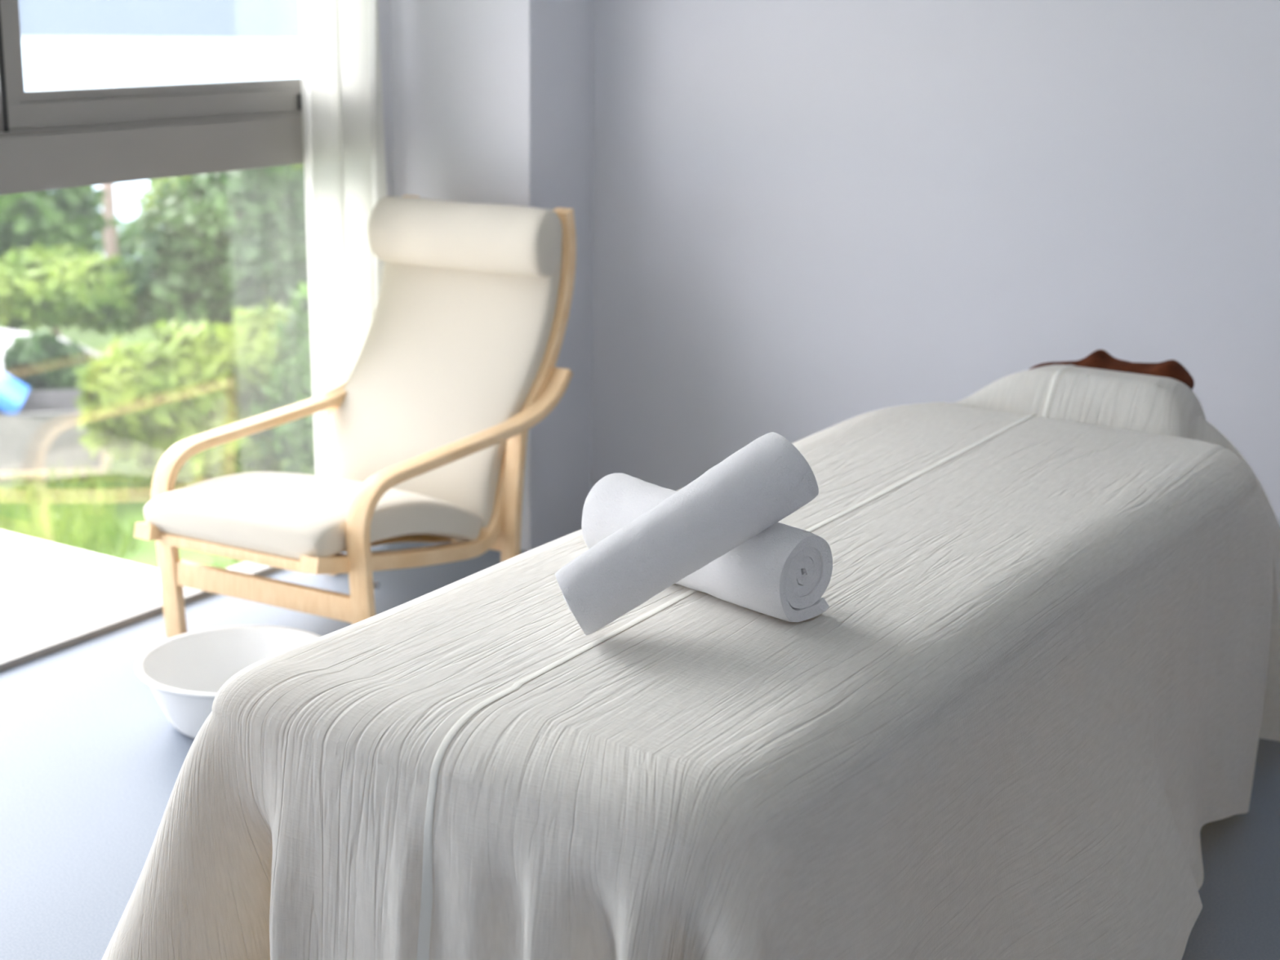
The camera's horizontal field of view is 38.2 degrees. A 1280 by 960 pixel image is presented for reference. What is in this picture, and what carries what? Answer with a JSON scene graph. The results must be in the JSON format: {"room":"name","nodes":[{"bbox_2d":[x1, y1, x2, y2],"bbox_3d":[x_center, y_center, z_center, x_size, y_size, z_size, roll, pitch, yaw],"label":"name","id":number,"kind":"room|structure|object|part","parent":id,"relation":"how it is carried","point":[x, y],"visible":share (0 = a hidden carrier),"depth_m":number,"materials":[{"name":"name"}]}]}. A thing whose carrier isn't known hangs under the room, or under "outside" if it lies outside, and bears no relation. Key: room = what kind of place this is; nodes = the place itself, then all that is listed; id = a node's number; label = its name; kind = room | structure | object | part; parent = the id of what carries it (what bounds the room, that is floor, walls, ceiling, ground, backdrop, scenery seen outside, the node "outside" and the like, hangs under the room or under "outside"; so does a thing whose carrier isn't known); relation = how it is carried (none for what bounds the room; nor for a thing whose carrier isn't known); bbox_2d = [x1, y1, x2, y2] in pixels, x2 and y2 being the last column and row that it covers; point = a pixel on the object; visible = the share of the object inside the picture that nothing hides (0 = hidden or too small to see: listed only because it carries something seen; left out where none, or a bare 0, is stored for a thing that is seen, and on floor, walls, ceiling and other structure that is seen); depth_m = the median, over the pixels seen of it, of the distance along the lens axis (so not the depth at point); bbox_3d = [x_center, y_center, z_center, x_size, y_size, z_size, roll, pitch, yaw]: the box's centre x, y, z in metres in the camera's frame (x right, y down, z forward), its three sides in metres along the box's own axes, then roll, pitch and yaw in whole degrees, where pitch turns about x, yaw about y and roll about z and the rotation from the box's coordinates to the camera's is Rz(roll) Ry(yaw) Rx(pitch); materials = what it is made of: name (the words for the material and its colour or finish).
{"room":"spa","nodes":[
{"label":"spa","id":0,"kind":"room"},
{"bbox_2d":[377,0,393,196],"bbox_3d":[-2.540,-0.481,2.420,0.180,2.700,6.656,10,18,31],"label":"wall","id":1,"kind":"structure","parent":0,"point":[384,6],"depth_m":5.10,"materials":[{"name":"white paint"}]},
{"bbox_2d":[0,0,303,671],"bbox_3d":[-1.367,-0.794,4.155,0.092,2.460,2.280,10,18,31],"label":"window","id":2,"kind":"structure","parent":1,"relation":"in","point":[68,138],"depth_m":4.39,"materials":[{"name":"silver metal"}]},
{"bbox_3d":[-1.669,-1.249,3.564,0.028,1.184,1.082,10,18,31],"label":"sliding sash","id":3,"kind":"part","parent":2,"relation":"part of","materials":[{"name":"silver metal"}]},
{"bbox_3d":[-1.084,-1.465,4.402,0.028,1.184,1.188,10,18,31],"label":"sliding sash","id":4,"kind":"part","parent":2,"relation":"part of","materials":[{"name":"silver metal"}]},
{"bbox_2d":[298,0,386,475],"bbox_3d":[-1.313,-0.777,4.057,0.091,2.430,2.370,10,18,31],"label":"curtain","id":5,"kind":"object","parent":2,"relation":"hanging from","point":[343,118],"visible":0.58,"depth_m":4.91,"materials":[{"name":"white fabric"}]},
{"bbox_2d":[390,0,594,551],"bbox_3d":[-0.443,-1.198,5.212,0.650,2.700,0.456,10,18,31],"label":"wall","id":6,"kind":"structure","parent":0,"point":[492,100],"depth_m":5.04,"materials":[{"name":"white paint"}]},
{"bbox_2d":[0,541,1279,959],"bbox_3d":[0.044,1.312,1.386,5.850,0.150,7.262,10,18,31],"label":"floor","id":7,"kind":"structure","parent":0,"point":[91,762],"depth_m":3.63,"materials":[{"name":"plastic"}]},
{"bbox_2d":[134,625,320,738],"bbox_3d":[-0.864,0.450,3.977,0.426,0.142,0.426,10,18,31],"label":"basin","id":8,"kind":"object","parent":7,"relation":"on","point":[184,673],"visible":0.43,"depth_m":4.09,"materials":[{"name":"white ceramic"}]},
{"bbox_2d":[133,195,576,637],"bbox_3d":[-0.671,-0.147,4.569,0.632,0.997,1.098,9,17,28],"label":"armchair","id":9,"kind":"object","parent":7,"relation":"on","point":[425,437],"visible":0.99,"depth_m":4.69,"materials":[{"name":"beige fabric"}]},
{"bbox_3d":[-0.922,0.009,4.764,0.052,0.589,0.896,9,17,28],"label":"armrest","id":10,"kind":"part","parent":9,"relation":"part of","materials":[{"name":"brown wood"}]},
{"bbox_3d":[-0.882,-0.258,4.661,0.050,0.820,1.098,9,17,28],"label":"rail","id":11,"kind":"part","parent":9,"relation":"part of","materials":[{"name":"brown wood"}]},
{"bbox_2d":[143,471,481,559],"bbox_3d":[-0.774,0.091,4.458,0.512,0.204,0.675,9,17,28],"label":"seat cushion","id":12,"kind":"object","parent":9,"relation":"on","point":[255,515],"depth_m":4.27,"materials":[{"name":"beige fabric"}]},
{"bbox_3d":[-0.822,0.023,4.953,0.044,0.464,0.066,9,17,28],"label":"leg","id":13,"kind":"part","parent":9,"relation":"part of","materials":[{"name":"brown wood"}]},
{"bbox_3d":[-0.458,-0.191,4.435,0.050,0.820,1.098,9,17,28],"label":"rail","id":14,"kind":"part","parent":9,"relation":"part of","materials":[{"name":"brown wood"}]},
{"bbox_2d":[318,251,561,528],"bbox_3d":[-0.531,-0.298,4.835,0.540,0.755,0.395,9,17,28],"label":"cushion","id":15,"kind":"object","parent":9,"relation":"on","point":[457,345],"depth_m":4.79,"materials":[{"name":"beige fabric"}]},
{"bbox_3d":[-0.417,0.089,4.495,0.052,0.589,0.896,9,17,28],"label":"armrest","id":16,"kind":"part","parent":9,"relation":"part of","materials":[{"name":"brown wood"}]},
{"bbox_2d":[368,196,562,276],"bbox_3d":[-0.462,-0.638,4.827,0.534,0.176,0.136,9,17,28],"label":"pillow","id":17,"kind":"object","parent":9,"relation":"on","point":[408,233],"depth_m":4.77,"materials":[{"name":"beige fabric"}]},
{"bbox_3d":[-0.320,0.103,4.686,0.044,0.464,0.066,9,17,28],"label":"leg","id":18,"kind":"part","parent":9,"relation":"part of","materials":[{"name":"brown wood"}]},
{"bbox_2d":[590,0,1279,525],"bbox_3d":[2.175,-0.779,3.800,5.350,2.700,0.150,10,18,31],"label":"wall","id":19,"kind":"structure","parent":0,"point":[810,217],"depth_m":4.69,"materials":[{"name":"white paint"}]},
{"label":"outside","id":20,"kind":"structure","parent":0,"visible":0},
{"bbox_2d":[17,0,299,39],"bbox_3d":[-17.814,-60.470,140.921,327.286,52.339,282.656,10,18,31],"label":"sky","id":21,"kind":"structure","parent":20,"point":[257,20],"depth_m":143.98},
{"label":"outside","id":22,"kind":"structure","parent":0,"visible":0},
{"bbox_2d":[21,37,301,258],"bbox_3d":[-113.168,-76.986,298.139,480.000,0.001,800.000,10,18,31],"label":"sea","id":23,"kind":"structure","parent":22,"point":[48,64],"depth_m":101.35,"materials":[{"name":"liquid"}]},
{"bbox_3d":[0.377,0.404,3.138,0.630,0.705,2.150,10,18,31],"label":"massage table","id":24,"kind":"object","parent":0,"visible":0},
{"bbox_2d":[101,364,1279,959],"bbox_3d":[0.420,0.364,3.098,1.116,0.779,2.774,12,19,37],"label":"sheet","id":25,"kind":"object","parent":24,"relation":"on","point":[1043,657],"visible":0.84,"depth_m":2.37,"materials":[{"name":"fabric"}]},
{"bbox_2d":[581,472,832,622],"bbox_3d":[0.090,0.091,2.606,0.120,0.134,0.393,-13,20,-42],"label":"rolled towel","id":26,"kind":"object","parent":25,"relation":"on","point":[784,571],"visible":0.52,"depth_m":2.49,"materials":[{"name":"white fabric"}]},
{"bbox_2d":[555,431,818,635],"bbox_3d":[0.058,0.066,2.459,0.378,0.235,0.108,-7,17,-27],"label":"rolled towel","id":27,"kind":"object","parent":26,"relation":"on","point":[766,481],"visible":1,"depth_m":2.42,"materials":[{"name":"white fabric"}]},
{"bbox_2d":[1028,349,1194,390],"bbox_3d":[0.990,-0.216,3.909,0.349,0.114,0.121,9,17,27],"label":"towel","id":28,"kind":"object","parent":25,"relation":"on","point":[1099,358],"visible":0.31,"depth_m":3.85,"materials":[{"name":"brown fabric"}]},
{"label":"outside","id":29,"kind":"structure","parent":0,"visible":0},
{"bbox_2d":[0,295,315,568],"bbox_3d":[-3.012,-0.726,20.095,19.100,0.001,90.000,10,18,31],"label":"ground","id":30,"kind":"structure","parent":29,"point":[146,550],"depth_m":16.95,"materials":[{"name":"green plant"}]},
{"bbox_2d":[0,328,91,391],"bbox_3d":[-5.821,-0.867,18.254,0.867,1.242,0.837,10,18,31],"label":"shrub","id":31,"kind":"object","parent":30,"relation":"on","point":[42,362],"visible":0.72,"depth_m":18.02,"materials":[{"name":"green plant"}]},
{"bbox_2d":[0,328,105,373],"bbox_3d":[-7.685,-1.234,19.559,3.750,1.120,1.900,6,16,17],"label":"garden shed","id":32,"kind":"object","parent":30,"relation":"on","point":[6,338],"visible":0.19,"depth_m":19.02,"materials":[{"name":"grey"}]},
{"bbox_2d":[0,389,111,479],"bbox_3d":[-6.315,-0.391,17.384,2.540,0.660,1.260,-3,15,-13],"label":"pavement","id":33,"kind":"structure","parent":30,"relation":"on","point":[43,429],"depth_m":17.08,"materials":[{"name":"beige concrete"}]},
{"bbox_2d":[0,370,29,413],"bbox_3d":[-6.575,-0.803,17.211,1.640,0.382,0.840,-3,15,-13],"label":"tarpaulin","id":34,"kind":"object","parent":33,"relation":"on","point":[13,393],"visible":0.96,"depth_m":17.10,"materials":[{"name":"blue plastic"}]},
{"bbox_3d":[-6.315,-0.411,17.378,2.540,0.580,1.060,-3,15,-13],"label":"chassis rail","id":35,"kind":"part","parent":33,"relation":"part of","materials":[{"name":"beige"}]},
{"bbox_2d":[0,185,116,331],"bbox_3d":[-8.438,-2.995,23.016,3.619,2.807,2.752,-6,16,-23],"label":"tree","id":36,"kind":"object","parent":30,"relation":"on","point":[65,216],"visible":0.47,"depth_m":22.65,"materials":[{"name":"green plant"}]},
{"bbox_2d":[0,240,159,339],"bbox_3d":[-7.103,-1.915,21.296,3.107,1.651,1.816,-5,16,-20],"label":"shrub","id":37,"kind":"object","parent":30,"relation":"on","point":[95,296],"visible":0.95,"depth_m":20.95,"materials":[{"name":"green plant"}]},
{"bbox_2d":[100,182,119,262],"bbox_3d":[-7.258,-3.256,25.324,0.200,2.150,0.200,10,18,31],"label":"utility pole","id":38,"kind":"object","parent":30,"relation":"on","point":[110,233],"visible":0.3,"depth_m":25.19,"materials":[{"name":"beige concrete"}]},
{"bbox_2d":[62,213,199,294],"bbox_3d":[-7.746,-3.162,26.733,4.280,1.349,2.046,-4,16,-16],"label":"shrub","id":39,"kind":"object","parent":30,"relation":"on","point":[126,241],"visible":0.05,"depth_m":26.35,"materials":[{"name":"green plant"}]},
{"bbox_2d":[0,448,314,568],"bbox_3d":[-4.516,0.236,15.537,7.831,0.459,7.765,10,18,31],"label":"grass","id":40,"kind":"structure","parent":30,"relation":"on","point":[103,491],"depth_m":15.80,"materials":[{"name":"green plant"}]},
{"bbox_2d":[71,297,310,489],"bbox_3d":[-3.977,-0.701,16.754,2.240,1.881,1.555,-4,16,-17],"label":"shrub","id":41,"kind":"object","parent":30,"relation":"on","point":[192,381],"visible":0.76,"depth_m":16.37,"materials":[{"name":"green plant"}]},
{"bbox_2d":[109,164,308,338],"bbox_3d":[-4.336,-2.776,21.862,3.711,3.103,2.382,0,15,-3],"label":"tree","id":42,"kind":"object","parent":30,"relation":"on","point":[261,215],"visible":0.59,"depth_m":21.17,"materials":[{"name":"green plant"}]},
{"bbox_2d":[130,163,303,308],"bbox_3d":[-4.724,-3.757,25.542,4.468,3.080,3.513,10,18,31],"label":"tree","id":43,"kind":"object","parent":30,"relation":"on","point":[154,185],"visible":0.02,"depth_m":24.94,"materials":[{"name":"green plant"}]},
{"bbox_2d":[247,280,315,475],"bbox_3d":[-2.430,-0.867,16.668,2.228,2.235,1.416,-3,16,-14],"label":"shrub","id":44,"kind":"object","parent":30,"relation":"on","point":[295,443],"visible":0.11,"depth_m":16.25,"materials":[{"name":"green plant"}]},
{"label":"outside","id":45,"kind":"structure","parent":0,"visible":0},
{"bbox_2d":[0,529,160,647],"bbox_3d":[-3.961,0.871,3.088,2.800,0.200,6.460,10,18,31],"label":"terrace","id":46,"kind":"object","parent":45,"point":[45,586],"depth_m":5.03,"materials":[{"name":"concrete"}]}
]}

